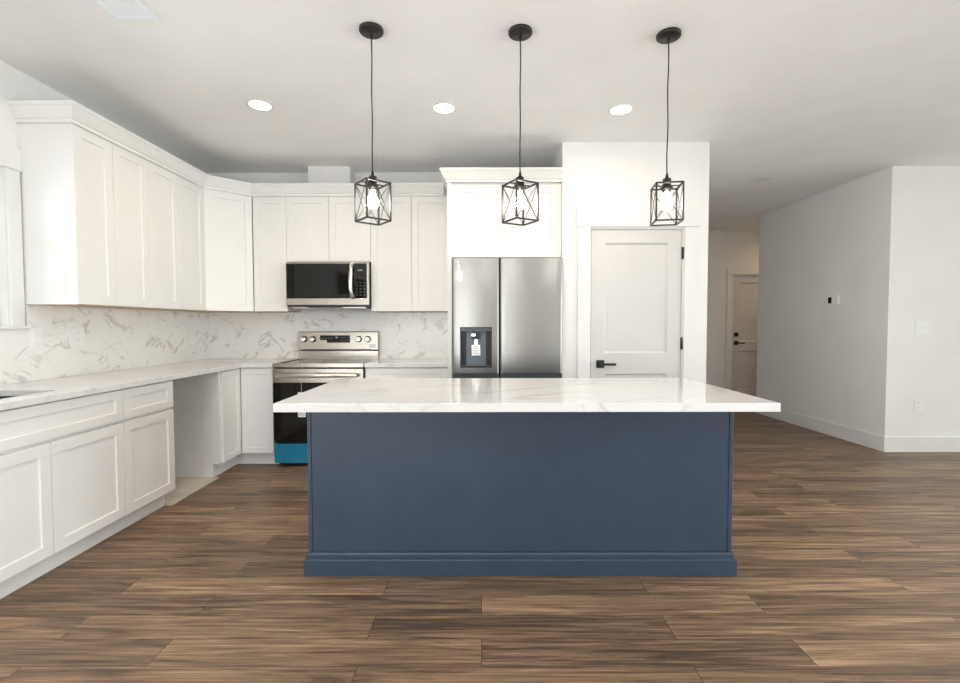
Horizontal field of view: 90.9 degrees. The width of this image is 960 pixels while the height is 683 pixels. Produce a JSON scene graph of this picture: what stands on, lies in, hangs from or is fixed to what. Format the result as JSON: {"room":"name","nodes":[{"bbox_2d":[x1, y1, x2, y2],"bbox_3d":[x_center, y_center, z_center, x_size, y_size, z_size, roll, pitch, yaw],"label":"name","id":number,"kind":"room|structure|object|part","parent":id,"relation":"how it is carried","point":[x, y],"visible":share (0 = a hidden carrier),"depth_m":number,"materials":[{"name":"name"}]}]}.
{"room":"kitchen","nodes":[
{"label":"kitchen","id":0,"kind":"room"},
{"bbox_2d":[0,60,206,325],"bbox_3d":[-2.783,-0.150,0.616,0.120,2.744,8.469,0,2,0],"label":"wall","id":1,"kind":"structure","parent":0,"point":[15,84],"depth_m":2.73,"materials":[{"name":"paint"}]},
{"bbox_2d":[0,142,30,328],"bbox_3d":[-2.744,-0.580,2.218,0.120,1.052,1.180,0,2,0],"label":"window","id":2,"kind":"structure","parent":1,"relation":"in","point":[10,157],"depth_m":2.74,"materials":[{"name":"paint"}]},
{"bbox_3d":[-2.701,-0.063,2.236,0.034,0.018,1.180,0,2,0],"label":"sill","id":3,"kind":"part","parent":2,"relation":"part of","materials":[{"name":"paint"}]},
{"bbox_2d":[17,123,150,307],"bbox_3d":[-2.554,-0.768,3.107,0.324,1.073,0.622,0,2,0],"label":"upper cabinet","id":4,"kind":"object","parent":1,"relation":"attached to","point":[84,195],"visible":1,"depth_m":2.83,"materials":[{"name":"paint"}]},
{"bbox_3d":[-2.555,-0.757,2.796,0.324,1.073,0.001,0,2,0],"label":"panel","id":5,"kind":"part","parent":4,"relation":"part of","materials":[{"name":"paint"}]},
{"bbox_3d":[-2.403,-0.757,2.946,0.020,1.058,0.297,0,2,0],"label":"door","id":6,"kind":"part","parent":4,"relation":"part of","materials":[{"name":"paint"}]},
{"bbox_3d":[-2.402,-0.768,3.257,0.020,1.058,0.319,0,2,0],"label":"door","id":7,"kind":"part","parent":4,"relation":"part of","materials":[{"name":"paint"}]},
{"bbox_2d":[7,100,443,195],"bbox_3d":[-1.795,-1.374,3.877,2.889,0.105,1.147,-2,3,-38],"label":"crown molding","id":8,"kind":"structure","parent":4,"relation":"attached to","point":[23,111],"depth_m":3.54,"materials":[{"name":"paint"}]},
{"bbox_2d":[0,305,209,384],"bbox_3d":[-2.711,-0.007,3.282,0.010,0.459,2.908,0,2,0],"label":"backsplash","id":9,"kind":"structure","parent":1,"relation":"attached to","point":[115,339],"depth_m":3.35,"materials":[{"name":"stone"}]},
{"bbox_2d":[30,328,42,347],"bbox_3d":[-2.701,-0.023,2.881,0.010,0.118,0.075,0,2,0],"label":"switch plate","id":10,"kind":"object","parent":9,"relation":"attached to","point":[35,333],"visible":1,"depth_m":2.87,"materials":[{"name":"white plastic"}]},
{"bbox_2d":[69,327,84,345],"bbox_3d":[-2.701,-0.032,3.172,0.010,0.125,0.115,0,2,0],"label":"outlet plate","id":11,"kind":"object","parent":9,"relation":"attached to","point":[76,335],"visible":1,"depth_m":3.17,"materials":[{"name":"white plastic"}]},
{"bbox_2d":[118,159,205,310],"bbox_3d":[-2.553,-0.792,3.761,0.324,1.072,0.685,0,2,0],"label":"upper cabinet","id":12,"kind":"object","parent":1,"relation":"attached to","point":[175,203],"visible":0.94,"depth_m":3.72,"materials":[{"name":"paint"}]},
{"bbox_3d":[-2.401,-0.780,3.589,0.020,1.058,0.340,0,2,0],"label":"door","id":13,"kind":"part","parent":12,"relation":"part of","materials":[{"name":"paint"}]},
{"bbox_3d":[-2.401,-0.792,3.932,0.020,1.058,0.340,0,2,0],"label":"door","id":14,"kind":"part","parent":12,"relation":"part of","materials":[{"name":"paint"}]},
{"bbox_2d":[185,187,255,312],"bbox_3d":[-2.410,-0.815,4.406,0.607,1.072,0.604,0,2,0],"label":"upper cabinet","id":15,"kind":"object","parent":1,"relation":"attached to","point":[228,217],"visible":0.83,"depth_m":4.25,"materials":[{"name":"paint"}]},
{"bbox_2d":[164,477,218,504],"bbox_3d":[-2.417,1.116,3.551,0.594,0.004,0.589,0,2,0],"label":"subfloor","id":16,"kind":"structure","parent":0,"point":[184,486],"depth_m":3.60,"materials":[{"name":"beige wood"}]},
{"bbox_2d":[206,173,446,358],"bbox_3d":[-0.457,-0.301,4.782,4.512,2.744,0.120,0,2,0],"label":"wall","id":17,"kind":"structure","parent":0,"point":[245,177],"depth_m":4.68,"materials":[{"name":"paint"}]},
{"bbox_2d":[253,196,300,311],"bbox_3d":[-1.946,-0.821,4.545,0.308,1.072,0.324,0,2,0],"label":"upper cabinet","id":18,"kind":"object","parent":17,"relation":"attached to","point":[269,212],"visible":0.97,"depth_m":4.39,"materials":[{"name":"paint"}]},
{"bbox_2d":[209,312,447,358],"bbox_3d":[-1.486,-0.060,4.728,2.431,0.459,0.010,0,2,0],"label":"backsplash","id":19,"kind":"structure","parent":17,"relation":"attached to","point":[401,334],"depth_m":4.72,"materials":[{"name":"stone"}]},
{"bbox_2d":[286,196,370,263],"bbox_3d":[-1.402,-1.050,4.535,0.779,0.616,0.324,0,2,0],"label":"upper cabinet","id":20,"kind":"object","parent":17,"relation":"attached to","point":[318,228],"visible":0.83,"depth_m":4.38,"materials":[{"name":"paint"}]},
{"bbox_3d":[-1.596,-1.039,4.384,0.391,0.599,0.020,0,2,0],"label":"door","id":21,"kind":"part","parent":20,"relation":"part of","materials":[{"name":"paint"}]},
{"bbox_2d":[286,262,370,308],"bbox_3d":[-1.390,-0.518,4.474,0.756,0.414,0.460,0,2,0],"label":"microwave","id":22,"kind":"object","parent":20,"relation":"attached to","point":[309,285],"visible":0.99,"depth_m":4.31,"materials":[{"name":"metal"}]},
{"bbox_3d":[-1.389,-0.318,4.508,0.676,0.012,0.330,0,2,0],"label":"vent panel","id":23,"kind":"part","parent":22,"relation":"part of","materials":[{"name":"silver metal"}]},
{"bbox_3d":[-1.165,-0.549,4.278,0.044,0.331,0.070,0,2,0],"label":"handle","id":24,"kind":"part","parent":22,"relation":"part of","materials":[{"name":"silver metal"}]},
{"bbox_3d":[-1.098,-0.551,4.314,0.132,0.314,0.019,0,2,0],"label":"control panel","id":25,"kind":"part","parent":22,"relation":"part of","materials":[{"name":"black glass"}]},
{"bbox_3d":[-1.206,-1.040,4.383,0.383,0.599,0.020,0,2,0],"label":"door","id":26,"kind":"part","parent":20,"relation":"part of","materials":[{"name":"paint"}]},
{"bbox_2d":[308,166,354,182],"bbox_3d":[-1.436,-1.513,4.590,0.400,0.306,0.184,0,2,0],"label":"cover","id":27,"kind":"object","parent":17,"relation":"attached to","point":[345,174],"depth_m":4.50,"materials":[{"name":"paint"}]},
{"bbox_2d":[370,195,447,311],"bbox_3d":[-0.644,-0.823,4.541,0.735,1.072,0.324,0,2,0],"label":"upper cabinet","id":28,"kind":"object","parent":17,"relation":"attached to","point":[409,273],"visible":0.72,"depth_m":4.39,"materials":[{"name":"paint"}]},
{"bbox_3d":[-0.823,-0.811,4.390,0.375,1.058,0.020,0,2,0],"label":"door","id":29,"kind":"part","parent":28,"relation":"part of","materials":[{"name":"paint"}]},
{"bbox_3d":[-0.455,-0.812,4.389,0.355,1.058,0.020,0,2,0],"label":"door","id":30,"kind":"part","parent":28,"relation":"part of","materials":[{"name":"paint"}]},
{"bbox_2d":[0,412,959,682],"bbox_3d":[2.448,1.147,3.227,10.564,0.050,13.620,0,2,0],"label":"floor","id":31,"kind":"structure","parent":0,"point":[846,553],"depth_m":2.12,"materials":[{"name":"brown wood"}]},
{"bbox_2d":[0,389,125,598],"bbox_3d":[-2.405,0.726,2.333,0.622,0.872,0.912,0,2,0],"label":"base cabinet","id":32,"kind":"object","parent":31,"relation":"on","point":[62,462],"visible":0.94,"depth_m":2.34,"materials":[{"name":"paint"}]},
{"bbox_3d":[-2.105,0.777,2.097,0.020,0.552,0.438,0,2,0],"label":"door","id":33,"kind":"part","parent":32,"relation":"part of","materials":[{"name":"paint"}]},
{"bbox_3d":[-2.105,0.388,2.320,0.020,0.178,0.910,0,2,0],"label":"drawer","id":34,"kind":"part","parent":32,"relation":"part of","materials":[{"name":"paint"}]},
{"bbox_3d":[-2.104,0.761,2.553,0.020,0.552,0.469,0,2,0],"label":"door","id":35,"kind":"part","parent":32,"relation":"part of","materials":[{"name":"paint"}]},
{"bbox_2d":[113,380,174,533],"bbox_3d":[-2.403,0.701,3.015,0.622,0.872,0.449,0,2,0],"label":"base cabinet","id":36,"kind":"object","parent":31,"relation":"on","point":[148,415],"visible":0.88,"depth_m":2.99,"materials":[{"name":"paint"}]},
{"bbox_3d":[-2.103,0.364,3.002,0.020,0.178,0.447,0,2,0],"label":"drawer","id":37,"kind":"part","parent":36,"relation":"part of","materials":[{"name":"paint"}]},
{"bbox_3d":[-2.103,0.745,3.015,0.020,0.552,0.447,0,2,0],"label":"door","id":38,"kind":"part","parent":36,"relation":"part of","materials":[{"name":"paint"}]},
{"bbox_2d":[170,367,279,476],"bbox_3d":[-2.253,0.656,4.295,0.917,0.872,0.928,0,2,0],"label":"base cabinet","id":39,"kind":"object","parent":31,"relation":"on","point":[223,420],"visible":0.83,"depth_m":3.87,"materials":[{"name":"paint"}]},
{"bbox_2d":[0,358,298,409],"bbox_3d":[-2.256,0.238,3.290,0.918,0.032,2.908,0,2,0],"label":"countertop","id":40,"kind":"structure","parent":39,"relation":"on","point":[27,393],"depth_m":2.88,"materials":[{"name":"stone"}]},
{"bbox_2d":[0,396,16,398],"bbox_3d":[-2.390,0.400,2.190,0.448,0.212,0.577,0,2,0],"label":"sink","id":41,"kind":"object","parent":40,"relation":"in","point":[1,397],"visible":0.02,"depth_m":2.46,"materials":[{"name":"silver metal"}]},
{"bbox_3d":[-2.412,0.672,3.841,0.602,0.872,0.018,0,2,0],"label":"panel","id":42,"kind":"part","parent":39,"relation":"part of","materials":[{"name":"paint"}]},
{"bbox_3d":[-2.100,0.613,3.991,0.020,0.746,0.280,0,2,0],"label":"door","id":43,"kind":"part","parent":39,"relation":"part of","materials":[{"name":"paint"}]},
{"bbox_3d":[-1.948,0.607,4.145,0.275,0.746,0.020,0,2,0],"label":"door","id":44,"kind":"part","parent":39,"relation":"part of","materials":[{"name":"paint"}]},
{"bbox_2d":[272,331,378,464],"bbox_3d":[-1.398,0.499,4.380,0.788,1.176,0.704,0,2,0],"label":"range","id":45,"kind":"object","parent":31,"relation":"on","point":[325,357],"visible":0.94,"depth_m":4.11,"materials":[{"name":"metal"}]},
{"bbox_3d":[-1.398,0.972,4.133,0.778,0.168,0.046,0,2,0],"label":"drawer","id":46,"kind":"part","parent":45,"relation":"part of","materials":[{"name":"blue metal"}]},
{"bbox_3d":[-1.399,0.620,4.121,0.782,0.526,0.046,0,2,0],"label":"door glass","id":47,"kind":"part","parent":45,"relation":"part of","materials":[{"name":"black glass"}]},
{"bbox_2d":[298,388,305,416],"bbox_3d":[-1.542,0.482,4.082,0.066,0.345,0.012,0,2,0],"label":"paper tag","id":48,"kind":"object","parent":45,"relation":"hanging from","point":[300,414],"visible":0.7,"depth_m":4.09,"materials":[{"name":"grey paper"}]},
{"bbox_3d":[-1.399,0.290,4.052,0.696,0.036,0.063,0,2,0],"label":"handle","id":49,"kind":"part","parent":45,"relation":"part of","materials":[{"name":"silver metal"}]},
{"bbox_3d":[-1.399,0.295,4.109,0.782,0.122,0.048,0,2,0],"label":"oven door","id":50,"kind":"part","parent":45,"relation":"part of","materials":[{"name":"silver metal"}]},
{"bbox_2d":[272,358,377,366],"bbox_3d":[-1.399,0.196,4.376,0.788,0.035,0.590,0,2,0],"label":"cooktop","id":51,"kind":"object","parent":45,"relation":"in","point":[301,362],"depth_m":4.27,"materials":[{"name":"silver metal"}]},
{"bbox_2d":[365,367,447,377],"bbox_3d":[-0.635,0.648,4.444,0.728,0.872,0.622,0,2,0],"label":"base cabinet","id":52,"kind":"object","parent":31,"relation":"on","point":[370,372],"visible":0.06,"depth_m":4.12,"materials":[{"name":"paint"}]},
{"bbox_2d":[364,358,447,366],"bbox_3d":[-0.636,0.196,4.416,0.732,0.032,0.647,0,2,0],"label":"countertop","id":53,"kind":"structure","parent":52,"relation":"on","point":[382,362],"depth_m":4.20,"materials":[{"name":"stone"}]},
{"bbox_2d":[447,182,561,377],"bbox_3d":[0.206,-0.134,4.350,0.953,2.438,0.750,0,2,0],"label":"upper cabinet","id":54,"kind":"object","parent":31,"relation":"on","point":[475,228],"visible":0.7,"depth_m":3.95,"materials":[{"name":"paint"}]},
{"bbox_3d":[-0.252,-0.133,4.351,0.036,2.438,0.750,0,2,0],"label":"panel","id":55,"kind":"part","parent":54,"relation":"part of","materials":[{"name":"paint"}]},
{"bbox_3d":[-0.018,-1.005,3.957,0.434,0.602,0.020,0,2,0],"label":"door","id":56,"kind":"part","parent":54,"relation":"part of","materials":[{"name":"paint"}]},
{"bbox_2d":[440,167,562,190],"bbox_3d":[0.175,-1.383,4.138,1.012,0.105,0.530,0,2,0],"label":"crown molding","id":57,"kind":"structure","parent":54,"relation":"attached to","point":[448,174],"depth_m":3.90,"materials":[{"name":"paint"}]},
{"bbox_3d":[0.426,-1.006,3.956,0.448,0.602,0.020,0,2,0],"label":"door","id":58,"kind":"part","parent":54,"relation":"part of","materials":[{"name":"paint"}]},
{"bbox_2d":[452,258,561,377],"bbox_3d":[0.227,0.194,4.296,0.908,1.786,0.800,0,2,0],"label":"refrigerator","id":59,"kind":"object","parent":31,"relation":"on","point":[511,308],"visible":0.61,"depth_m":3.88,"materials":[{"name":"metal"}]},
{"bbox_2d":[471,345,479,355],"bbox_3d":[-0.034,0.046,3.917,0.075,0.141,0.006,0,2,0],"label":"paper tag","id":60,"kind":"object","parent":59,"relation":"hanging from","point":[475,348],"visible":1,"depth_m":3.92,"materials":[{"name":"grey paper"}]},
{"bbox_3d":[-0.035,-0.211,3.917,0.387,0.948,0.070,0,2,0],"label":"door","id":61,"kind":"part","parent":59,"relation":"part of","materials":[{"name":"silver metal"}]},
{"bbox_3d":[-0.032,0.059,3.953,0.162,0.288,0.020,0,2,0],"label":"panel","id":62,"kind":"part","parent":59,"relation":"part of","materials":[{"name":"plastic"}]},
{"bbox_3d":[0.422,-0.212,3.916,0.515,0.948,0.070,0,2,0],"label":"door","id":63,"kind":"part","parent":59,"relation":"part of","materials":[{"name":"silver metal"}]},
{"bbox_2d":[304,412,736,575],"bbox_3d":[0.198,0.713,2.634,2.133,0.866,0.635,0,2,0],"label":"kitchen island","id":64,"kind":"object","parent":31,"relation":"on","point":[390,493],"visible":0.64,"depth_m":2.34,"materials":[{"name":"blue paint"}]},
{"bbox_3d":[-0.842,0.668,2.350,0.019,0.753,0.030,0,2,0],"label":"corner trim","id":65,"kind":"part","parent":64,"relation":"part of","materials":[{"name":"blue paint"}]},
{"bbox_2d":[273,378,780,411],"bbox_3d":[0.199,0.265,2.488,2.163,0.038,0.950,0,2,0],"label":"island countertop","id":66,"kind":"structure","parent":64,"relation":"on","point":[341,394],"depth_m":2.21,"materials":[{"name":"stone"}]},
{"bbox_3d":[1.236,0.665,2.345,0.019,0.753,0.030,0,2,0],"label":"corner trim","id":67,"kind":"part","parent":64,"relation":"part of","materials":[{"name":"blue paint"}]},
{"bbox_2d":[0,0,959,231],"bbox_3d":[2.443,-1.645,3.128,10.564,0.050,13.620,0,2,0],"label":"ceiling","id":68,"kind":"structure","parent":0,"point":[813,97],"depth_m":2.88,"materials":[{"name":"paint"}]},
{"bbox_2d":[92,0,160,21],"bbox_3d":[-1.680,-1.574,2.150,0.210,0.010,0.370,0,2,0],"label":"ceiling vent","id":69,"kind":"object","parent":68,"relation":"in","point":[120,10],"visible":1,"depth_m":2.26,"materials":[{"name":"white metal"}]},
{"bbox_3d":[-1.680,-1.578,2.150,0.170,0.001,0.310,0,2,0],"label":"duct plate","id":70,"kind":"part","parent":69,"relation":"part of","materials":[{"name":"white metal"}]},
{"bbox_2d":[246,99,273,110],"bbox_3d":[-1.504,-1.614,3.235,0.174,0.006,0.174,0,2,0],"label":"recessed light","id":71,"kind":"object","parent":68,"relation":"in","point":[257,104],"visible":1,"depth_m":3.23,"materials":[{"name":"white plastic"}]},
{"bbox_2d":[354,22,391,225],"bbox_3d":[-0.553,-1.103,2.424,0.139,0.972,0.139,-2,3,-39],"label":"pendant light","id":72,"kind":"object","parent":68,"relation":"hanging from","point":[370,30],"visible":1,"depth_m":2.42,"materials":[{"name":"black metal"}]},
{"bbox_3d":[-0.553,-1.209,2.420,0.009,0.686,0.012,1,2,28],"label":"cord","id":73,"kind":"part","parent":72,"relation":"part of","materials":[{"name":"brown metal"}]},
{"bbox_2d":[368,170,378,190],"bbox_3d":[-0.552,-0.829,2.433,0.062,0.103,0.062,0,2,0],"label":"socket","id":74,"kind":"object","parent":72,"relation":"attached to","point":[374,184],"depth_m":2.42,"materials":[{"name":"brown metal"}]},
{"bbox_3d":[-0.552,-0.731,2.437,0.061,0.092,0.061,-2,3,-39],"label":"bulb","id":75,"kind":"part","parent":72,"relation":"part of","materials":[{"name":"white glass"}]},
{"bbox_2d":[431,102,455,113],"bbox_3d":[-0.250,-1.618,3.283,0.174,0.006,0.174,0,2,0],"label":"recessed light","id":76,"kind":"object","parent":68,"relation":"in","point":[441,107],"visible":1,"depth_m":3.28,"materials":[{"name":"white plastic"}]},
{"bbox_2d":[502,24,538,225],"bbox_3d":[0.207,-1.105,2.442,0.139,0.972,0.139,-1,2,-29],"label":"pendant light","id":77,"kind":"object","parent":68,"relation":"hanging from","point":[518,32],"visible":1,"depth_m":2.43,"materials":[{"name":"brown metal"}]},
{"bbox_2d":[514,171,525,191],"bbox_3d":[0.208,-0.831,2.452,0.062,0.103,0.062,0,2,0],"label":"socket","id":78,"kind":"object","parent":77,"relation":"attached to","point":[523,186],"depth_m":2.43,"materials":[{"name":"brown metal"}]},
{"bbox_3d":[0.207,-1.211,2.438,0.009,0.686,0.012,1,3,38],"label":"cord","id":79,"kind":"part","parent":77,"relation":"part of","materials":[{"name":"brown metal"}]},
{"bbox_3d":[0.208,-0.732,2.455,0.061,0.092,0.061,-1,2,-29],"label":"bulb","id":80,"kind":"part","parent":77,"relation":"part of","materials":[{"name":"white glass"}]},
{"bbox_2d":[608,104,633,114],"bbox_3d":[0.987,-1.621,3.311,0.174,0.006,0.174,0,2,0],"label":"recessed light","id":81,"kind":"object","parent":68,"relation":"in","point":[620,109],"visible":1,"depth_m":3.30,"materials":[{"name":"white plastic"}]},
{"bbox_2d":[650,27,684,225],"bbox_3d":[0.980,-1.107,2.470,0.139,0.972,0.139,0,2,8],"label":"pendant light","id":82,"kind":"object","parent":68,"relation":"hanging from","point":[669,35],"visible":1,"depth_m":2.46,"materials":[{"name":"brown metal"}]},
{"bbox_2d":[660,173,672,192],"bbox_3d":[0.980,-0.833,2.480,0.062,0.103,0.062,0,2,0],"label":"socket","id":83,"kind":"object","parent":82,"relation":"attached to","point":[666,187],"depth_m":2.46,"materials":[{"name":"brown metal"}]},
{"bbox_3d":[0.980,-0.735,2.483,0.061,0.092,0.061,0,2,8],"label":"bulb","id":84,"kind":"part","parent":82,"relation":"part of","materials":[{"name":"white glass"}]},
{"bbox_3d":[0.979,-1.213,2.466,0.012,0.686,0.009,-1,2,-14],"label":"cord","id":85,"kind":"part","parent":82,"relation":"part of","materials":[{"name":"brown metal"}]},
{"bbox_2d":[750,177,771,182],"bbox_3d":[2.922,-1.681,4.917,0.194,0.006,0.194,0,2,0],"label":"ceiling disc","id":86,"kind":"object","parent":68,"relation":"attached to","point":[759,179],"visible":1,"depth_m":4.90,"materials":[{"name":"white plastic"}]},
{"bbox_2d":[552,149,559,182],"bbox_3d":[0.745,-0.289,4.396,0.120,2.744,0.647,0,2,0],"label":"wall","id":87,"kind":"structure","parent":0,"point":[556,163],"depth_m":4.16,"materials":[{"name":"paint"}]},
{"bbox_2d":[560,142,709,382],"bbox_3d":[1.291,-0.277,4.012,1.214,2.744,0.120,0,2,0],"label":"wall","id":88,"kind":"structure","parent":0,"point":[596,175],"depth_m":3.92,"materials":[{"name":"paint"}]},
{"bbox_2d":[576,209,699,379],"bbox_3d":[1.306,0.001,3.992,1.015,2.188,0.178,0,2,0],"label":"door","id":89,"kind":"structure","parent":88,"relation":"in","point":[634,313],"depth_m":3.95,"materials":[{"name":"paint"}]},
{"bbox_3d":[1.009,0.189,3.968,0.066,0.066,0.009,0,2,0],"label":"handle","id":90,"kind":"part","parent":89,"relation":"part of","materials":[{"name":"black metal"}]},
{"bbox_3d":[1.063,0.190,3.937,0.129,0.021,0.053,0,2,0],"label":"lever","id":91,"kind":"part","parent":89,"relation":"part of","materials":[{"name":"black metal"}]},
{"bbox_3d":[1.306,0.604,4.005,0.523,0.664,0.032,0,2,0],"label":"panel","id":92,"kind":"part","parent":89,"relation":"part of","materials":[{"name":"paint"}]},
{"bbox_3d":[1.305,-0.362,3.970,0.523,0.916,0.032,0,2,0],"label":"panel","id":93,"kind":"part","parent":89,"relation":"part of","materials":[{"name":"paint"}]},
{"bbox_2d":[706,230,720,386],"bbox_3d":[2.888,-0.411,7.743,1.962,2.744,0.220,0,2,0],"label":"wall","id":94,"kind":"structure","parent":0,"point":[714,236],"depth_m":7.63,"materials":[{"name":"paint"}]},
{"bbox_2d":[719,232,758,387],"bbox_3d":[5.744,-0.417,7.786,3.750,2.744,0.120,0,2,0],"label":"wall","id":95,"kind":"structure","parent":0,"point":[739,250],"depth_m":7.70,"materials":[{"name":"paint"}]},
{"bbox_2d":[725,269,758,396],"bbox_3d":[4.534,-0.113,7.779,1.011,2.140,0.162,0,2,0],"label":"door","id":96,"kind":"structure","parent":95,"relation":"in","point":[742,290],"depth_m":7.76,"materials":[{"name":"paint"}]},
{"bbox_3d":[4.534,0.476,7.799,0.572,0.640,0.032,0,2,0],"label":"panel","id":97,"kind":"part","parent":96,"relation":"part of","materials":[{"name":"paint"}]},
{"bbox_3d":[4.533,-0.483,7.765,0.572,0.960,0.032,0,2,0],"label":"panel","id":98,"kind":"part","parent":96,"relation":"part of","materials":[{"name":"paint"}]},
{"bbox_2d":[756,166,959,435],"bbox_3d":[5.744,-0.339,5.572,3.738,2.744,2.050,0,2,0],"label":"wall","id":99,"kind":"structure","parent":0,"point":[886,241],"depth_m":4.78,"materials":[{"name":"paint"}]},
{"bbox_2d":[827,295,839,304],"bbox_3d":[3.901,-0.457,5.222,0.024,0.100,0.156,0,2,-2],"label":"thermostat","id":100,"kind":"object","parent":99,"relation":"attached to","point":[831,300],"visible":1,"depth_m":5.21,"materials":[{"name":"white plastic"}]},
{"bbox_2d":[755,409,959,451],"bbox_3d":[5.739,0.957,5.611,3.752,0.150,2.064,0,2,0],"label":"baseboard","id":101,"kind":"structure","parent":99,"relation":"attached to","point":[871,440],"depth_m":4.71,"materials":[{"name":"paint"}]},
{"bbox_2d":[914,399,922,410],"bbox_3d":[4.248,0.619,4.579,0.075,0.118,0.010,0,2,0],"label":"outlet plate","id":102,"kind":"object","parent":99,"relation":"attached to","point":[918,406],"visible":1,"depth_m":4.58,"materials":[{"name":"white plastic"}]},
{"bbox_2d":[915,321,928,333],"bbox_3d":[4.256,-0.133,4.552,0.122,0.128,0.010,0,2,0],"label":"switch plate","id":103,"kind":"object","parent":99,"relation":"attached to","point":[921,327],"visible":1,"depth_m":4.55,"materials":[{"name":"white plastic"}]}
]}

